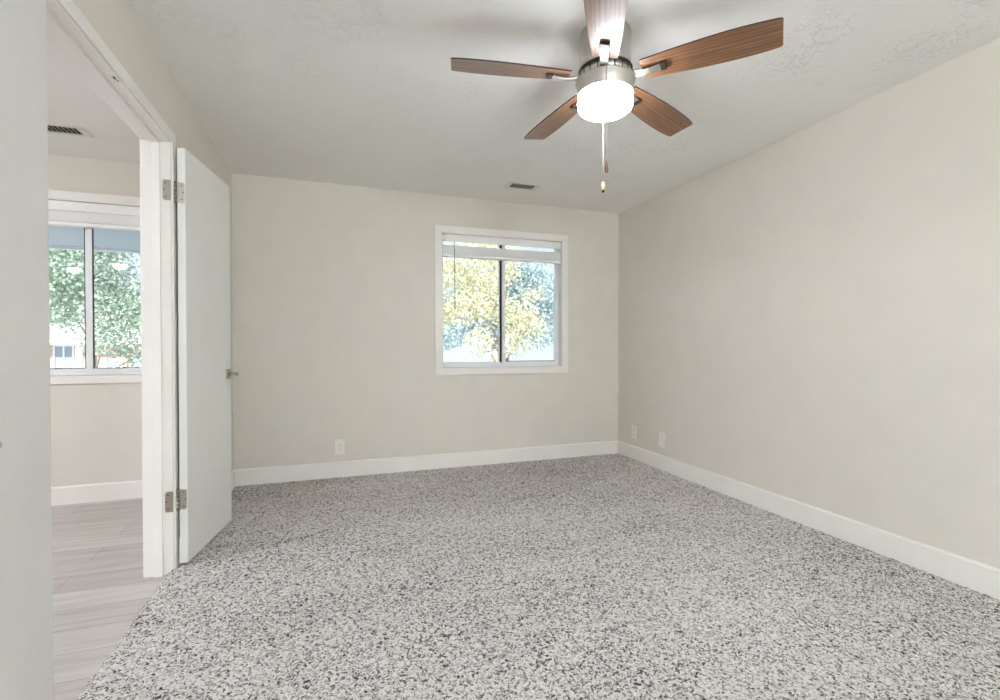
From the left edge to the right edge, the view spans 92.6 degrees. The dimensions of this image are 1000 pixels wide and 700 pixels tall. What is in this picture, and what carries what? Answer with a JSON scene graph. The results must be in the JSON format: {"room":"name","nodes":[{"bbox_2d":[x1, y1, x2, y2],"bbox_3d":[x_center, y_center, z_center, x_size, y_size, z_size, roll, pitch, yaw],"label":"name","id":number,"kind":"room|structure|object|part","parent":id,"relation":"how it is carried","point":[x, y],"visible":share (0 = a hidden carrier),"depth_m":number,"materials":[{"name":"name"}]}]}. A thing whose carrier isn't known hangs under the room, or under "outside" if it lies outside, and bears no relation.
{"room":"empty bedroom","nodes":[
{"label":"empty bedroom","id":0,"kind":"room"},
{"bbox_2d":[47,40,139,163],"bbox_3d":[-3.507,-1.404,-0.701,5.325,0.160,7.404,0,1,-19],"label":"ceiling","id":1,"kind":"structure","parent":0,"point":[71,100],"depth_m":2.81,"materials":[{"name":"white paint"}]},
{"bbox_2d":[47,123,93,137],"bbox_3d":[-2.726,-1.362,2.945,0.304,0.008,0.156,0,1,-19],"label":"ceiling vent","id":2,"kind":"object","parent":1,"relation":"in","point":[52,128],"visible":0.53,"depth_m":2.97,"materials":[{"name":"metal"}]},
{"bbox_2d":[110,75,120,81],"bbox_3d":[-1.426,-1.006,1.773,0.020,0.003,0.044,0,1,-19],"label":"strike plate","id":3,"kind":"object","parent":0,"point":[115,78],"depth_m":1.77,"materials":[{"name":"metal"}]},
{"bbox_2d":[73,0,232,535],"bbox_3d":[-0.940,-0.182,0.225,0.123,2.625,7.364,0,1,-19],"label":"wall","id":4,"kind":"structure","parent":0,"point":[115,22],"depth_m":2.16,"materials":[{"name":"beige paint"}]},
{"bbox_2d":[0,0,53,699],"bbox_3d":[-1.044,0.048,0.996,0.114,2.070,0.638,0,1,-32],"label":"door","id":5,"kind":"structure","parent":4,"relation":"in","point":[26,595],"depth_m":1.10,"materials":[{"name":"white paint"}]},
{"bbox_2d":[46,9,162,577],"bbox_3d":[-1.476,0.053,1.774,0.036,2.120,1.162,0,1,-19],"label":"door frame","id":6,"kind":"structure","parent":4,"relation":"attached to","point":[52,24],"depth_m":2.31,"materials":[{"name":"white paint"}]},
{"bbox_2d":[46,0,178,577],"bbox_3d":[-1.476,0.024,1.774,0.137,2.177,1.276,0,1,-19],"label":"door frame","id":7,"kind":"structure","parent":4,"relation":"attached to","point":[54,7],"depth_m":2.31,"materials":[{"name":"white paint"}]},
{"bbox_2d":[162,148,238,562],"bbox_3d":[-1.619,0.029,2.652,0.114,2.070,0.638,0,1,-6],"label":"door","id":8,"kind":"structure","parent":4,"relation":"in","point":[204,494],"depth_m":2.56,"materials":[{"name":"white paint"}]},
{"bbox_3d":[-1.624,-0.780,2.327,0.034,0.100,0.002,0,1,-19],"label":"jamb plate","id":9,"kind":"part","parent":8,"relation":"part of","materials":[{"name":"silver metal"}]},
{"bbox_3d":[-1.624,0.747,2.344,0.034,0.100,0.002,0,1,-19],"label":"jamb plate","id":10,"kind":"part","parent":8,"relation":"part of","materials":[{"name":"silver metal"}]},
{"bbox_3d":[-1.584,-0.781,2.369,0.033,0.100,0.002,0,1,-10],"label":"plate","id":11,"kind":"part","parent":8,"relation":"part of","materials":[{"name":"silver metal"}]},
{"bbox_3d":[-1.584,0.746,2.386,0.033,0.100,0.002,0,1,-10],"label":"plate","id":12,"kind":"part","parent":8,"relation":"part of","materials":[{"name":"silver metal"}]},
{"bbox_3d":[-1.621,0.146,2.896,0.063,0.021,0.079,0,1,-11],"label":"lever","id":13,"kind":"part","parent":8,"relation":"part of","materials":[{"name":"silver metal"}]},
{"bbox_2d":[179,470,234,562],"bbox_3d":[-1.849,1.009,3.070,0.014,0.129,1.388,0,1,-19],"label":"baseboard","id":14,"kind":"structure","parent":4,"relation":"attached to","point":[233,471],"depth_m":3.64,"materials":[{"name":"white paint"}]},
{"bbox_2d":[48,154,618,486],"bbox_3d":[-3.041,-0.106,3.479,9.255,2.850,0.160,0,1,-19],"label":"wall","id":15,"kind":"structure","parent":0,"point":[333,285],"depth_m":4.02,"materials":[{"name":"beige paint"}]},
{"bbox_2d":[48,209,139,253],"bbox_3d":[-5.928,-1.449,4.563,6.280,0.190,3.790,0,1,-19],"label":"porch roof","id":16,"kind":"structure","parent":15,"relation":"attached to","point":[64,238],"depth_m":6.10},
{"bbox_2d":[48,189,141,384],"bbox_3d":[-2.961,-0.441,3.481,1.280,1.363,0.151,0,1,-19],"label":"window","id":17,"kind":"structure","parent":15,"relation":"in","point":[89,374],"depth_m":3.48,"materials":[{"name":"white paint"}]},
{"bbox_3d":[-3.262,-0.438,3.432,0.507,1.201,0.024,0,1,-19],"label":"sash","id":18,"kind":"part","parent":17,"relation":"part of","materials":[{"name":"clear glass"}]},
{"bbox_2d":[48,200,139,231],"bbox_3d":[-2.950,-0.969,3.445,1.138,0.171,0.060,0,1,-19],"label":"window blind","id":19,"kind":"object","parent":17,"relation":"attached to","point":[66,217],"visible":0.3,"depth_m":3.43,"materials":[{"name":"white plastic"}]},
{"bbox_3d":[-2.951,-0.896,3.447,1.134,0.026,0.057,0,1,-19],"label":"rail","id":20,"kind":"part","parent":19,"relation":"part of","materials":[{"name":"white plastic"}]},
{"bbox_3d":[-2.974,-0.437,3.518,1.144,1.239,0.073,0,1,-19],"label":"frame","id":21,"kind":"part","parent":17,"relation":"part of","materials":[{"name":"white plastic"}]},
{"bbox_3d":[-2.728,-0.439,3.586,0.599,1.201,0.024,0,1,-19],"label":"sash","id":22,"kind":"part","parent":17,"relation":"part of","materials":[{"name":"clear glass"}]},
{"bbox_2d":[51,480,142,505],"bbox_3d":[-4.727,1.037,2.815,5.305,0.129,0.014,0,1,-19],"label":"baseboard","id":23,"kind":"structure","parent":15,"relation":"attached to","point":[86,493],"depth_m":3.44,"materials":[{"name":"white paint"}]},
{"bbox_2d":[335,439,344,454],"bbox_3d":[-1.339,0.810,3.990,0.075,0.127,0.008,0,1,-19],"label":"wall outlet","id":24,"kind":"object","parent":15,"relation":"attached to","point":[339,443],"visible":1,"depth_m":3.99,"materials":[{"name":"white plastic"}]},
{"bbox_2d":[234,441,617,485],"bbox_3d":[-0.445,0.995,4.299,3.473,0.129,0.014,0,1,-19],"label":"baseboard","id":25,"kind":"structure","parent":15,"relation":"attached to","point":[277,474],"depth_m":4.19,"materials":[{"name":"white paint"}]},
{"bbox_2d":[435,225,567,374],"bbox_3d":[0.021,-0.445,4.515,1.313,1.336,0.151,0,1,-19],"label":"window","id":26,"kind":"structure","parent":15,"relation":"in","point":[559,364],"depth_m":4.53,"materials":[{"name":"white paint"}]},
{"bbox_3d":[-0.262,-0.446,4.466,0.574,1.166,0.036,0,1,-19],"label":"sash","id":27,"kind":"part","parent":26,"relation":"part of","materials":[{"name":"clear glass"}]},
{"bbox_2d":[442,233,560,300],"bbox_3d":[0.033,-0.706,4.480,1.171,0.677,0.066,0,1,-19],"label":"window blind","id":28,"kind":"object","parent":26,"relation":"attached to","point":[454,251],"visible":0.92,"depth_m":4.44,"materials":[{"name":"grey plastic"}]},
{"bbox_3d":[0.031,-0.856,4.482,1.167,0.026,0.057,0,1,-19],"label":"rail","id":29,"kind":"part","parent":28,"relation":"part of","materials":[{"name":"white plastic"}]},
{"bbox_3d":[0.286,-0.448,4.631,0.566,1.166,0.024,0,1,-19],"label":"sash","id":30,"kind":"part","parent":26,"relation":"part of","materials":[{"name":"clear glass"}]},
{"bbox_2d":[52,453,999,699],"bbox_3d":[-1.801,1.190,-0.080,8.935,0.188,7.404,0,1,-19],"label":"floor","id":31,"kind":"structure","parent":0,"point":[616,576],"depth_m":2.06,"materials":[{"name":"carpet"}]},
{"bbox_2d":[127,0,999,212],"bbox_3d":[0.740,-1.422,0.878,3.487,0.160,7.204,0,1,-19],"label":"ceiling","id":32,"kind":"structure","parent":0,"point":[361,93],"depth_m":2.44,"materials":[{"name":"white paint"}]},
{"bbox_2d":[503,181,540,190],"bbox_3d":[0.184,-1.374,4.009,0.284,0.008,0.156,0,1,-19],"label":"ceiling vent","id":33,"kind":"object","parent":32,"relation":"in","point":[513,185],"visible":1,"depth_m":4.00,"materials":[{"name":"metal"}]},
{"bbox_2d":[451,0,783,192],"bbox_3d":[0.430,-1.037,2.083,1.285,0.638,1.254,0,1,-19],"label":"ceiling fan","id":34,"kind":"object","parent":32,"relation":"hanging from","point":[605,80],"visible":1,"depth_m":1.95,"materials":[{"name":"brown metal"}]},
{"bbox_3d":[0.045,-1.181,2.012,0.501,0.006,0.147,2,12,-6],"label":"blade","id":35,"kind":"part","parent":34,"relation":"part of","materials":[{"name":"brown wood"}]},
{"bbox_3d":[0.288,-1.171,2.426,0.147,0.006,0.501,-10,5,-23],"label":"blade","id":36,"kind":"part","parent":34,"relation":"part of","materials":[{"name":"brown wood"}]},
{"bbox_3d":[0.285,-1.162,2.038,0.138,0.020,0.041,2,12,-6],"label":"blade arm","id":37,"kind":"part","parent":34,"relation":"part of","materials":[{"name":"silver metal"}]},
{"bbox_3d":[0.472,-0.959,2.184,0.004,0.381,0.004,0,1,3],"label":"pull chain","id":38,"kind":"part","parent":34,"relation":"part of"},
{"bbox_3d":[0.414,-1.158,1.889,0.040,0.020,0.138,14,2,12],"label":"blade arm","id":39,"kind":"part","parent":34,"relation":"part of","materials":[{"name":"silver metal"}]},
{"bbox_3d":[0.452,-1.056,2.053,0.235,0.079,0.235,0,1,-19],"label":"lamp shade","id":40,"kind":"part","parent":34,"relation":"part of","materials":[{"name":"white glass"}]},
{"bbox_3d":[0.364,-1.169,1.653,0.147,0.006,0.501,14,2,12],"label":"blade","id":41,"kind":"part","parent":34,"relation":"part of","materials":[{"name":"brown wood"}]},
{"bbox_3d":[0.430,-0.955,1.926,0.004,0.383,0.004,0,1,3],"label":"pull chain","id":42,"kind":"part","parent":34,"relation":"part of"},
{"bbox_3d":[0.594,-1.151,1.966,0.138,0.020,0.041,2,-12,30],"label":"blade arm","id":43,"kind":"part","parent":34,"relation":"part of","materials":[{"name":"silver metal"}]},
{"bbox_3d":[0.757,-1.153,2.323,0.501,0.006,0.147,2,-12,-42],"label":"blade","id":44,"kind":"part","parent":34,"relation":"part of","materials":[{"name":"brown wood"}]},
{"bbox_3d":[0.804,-1.153,1.845,0.501,0.006,0.147,2,-12,30],"label":"blade","id":45,"kind":"part","parent":34,"relation":"part of","materials":[{"name":"brown wood"}]},
{"bbox_2d":[618,38,999,568],"bbox_3d":[2.489,-0.083,1.415,0.160,2.850,7.364,0,1,-19],"label":"wall","id":46,"kind":"structure","parent":0,"point":[811,317],"depth_m":2.72,"materials":[{"name":"beige paint"}]},
{"bbox_2d":[632,425,636,438],"bbox_3d":[1.294,0.794,4.612,0.009,0.127,0.075,0,1,-19],"label":"wall outlet","id":47,"kind":"object","parent":46,"relation":"attached to","point":[634,428],"visible":1,"depth_m":4.60,"materials":[{"name":"white plastic"}]},
{"bbox_2d":[659,432,664,447],"bbox_3d":[1.426,0.796,4.218,0.016,0.127,0.075,0,1,-19],"label":"wall outlet","id":48,"kind":"object","parent":46,"relation":"attached to","point":[661,435],"visible":1,"depth_m":4.21,"materials":[{"name":"white plastic"}]},
{"bbox_2d":[617,440,999,599],"bbox_3d":[2.380,1.027,1.474,0.014,0.129,7.204,0,1,-19],"label":"baseboard","id":49,"kind":"structure","parent":46,"relation":"attached to","point":[982,578],"depth_m":2.69,"materials":[{"name":"white paint"}]},
{"label":"outside","id":50,"kind":"structure","parent":0,"visible":0},
{"bbox_3d":[-15.465,3.652,44.630,120.000,0.300,85.616,0,1,-19],"label":"ground","id":51,"kind":"structure","parent":50,"visible":0},
{"bbox_2d":[49,250,84,327],"bbox_3d":[-13.539,0.049,13.268,3.440,7.629,2.212,0,1,-10],"label":"tree","id":52,"kind":"object","parent":51,"relation":"on","point":[55,250],"visible":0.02,"depth_m":13.60,"materials":[{"name":"green plant"}]},
{"bbox_2d":[49,249,140,367],"bbox_3d":[-10.637,0.101,12.678,3.968,7.532,2.474,0,1,-19],"label":"tree","id":53,"kind":"object","parent":51,"relation":"on","point":[74,268],"visible":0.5,"depth_m":12.31,"materials":[{"name":"green plant"}]},
{"bbox_2d":[50,309,140,367],"bbox_3d":[-20.191,0.771,25.263,13.400,5.900,8.550,0,1,-19],"label":"house","id":54,"kind":"structure","parent":51,"relation":"on","point":[62,354],"depth_m":21.77,"materials":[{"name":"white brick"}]},
{"bbox_3d":[-19.813,0.462,21.699,0.640,1.260,0.015,0,1,-19],"label":"pane","id":55,"kind":"part","parent":54,"relation":"part of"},
{"bbox_3d":[-18.921,1.754,21.507,0.230,4.020,0.200,0,1,-19],"label":"porch post","id":56,"kind":"part","parent":54,"relation":"part of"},
{"bbox_3d":[-18.032,0.930,22.322,0.510,0.910,0.015,0,1,-19],"label":"pane","id":57,"kind":"part","parent":54,"relation":"part of","materials":[{"name":"white"}]},
{"bbox_2d":[443,284,461,350],"bbox_3d":[-4.253,-0.085,21.836,5.643,7.704,2.717,0,1,-19],"label":"tree","id":58,"kind":"object","parent":51,"relation":"on","point":[446,345],"visible":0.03,"depth_m":22.14,"materials":[{"name":"green plant"}]},
{"bbox_2d":[443,241,549,362],"bbox_3d":[-0.634,0.515,10.622,3.645,6.750,1.815,0,1,-19],"label":"tree","id":59,"kind":"object","parent":51,"relation":"on","point":[479,303],"visible":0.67,"depth_m":10.47,"materials":[{"name":"yellow plant"}]},
{"bbox_2d":[443,246,553,361],"bbox_3d":[0.107,-0.277,20.060,6.000,8.129,2.766,0,1,-19],"label":"tree","id":60,"kind":"object","parent":51,"relation":"on","point":[525,280],"visible":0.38,"depth_m":19.81,"materials":[{"name":"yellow plant"}]}
]}

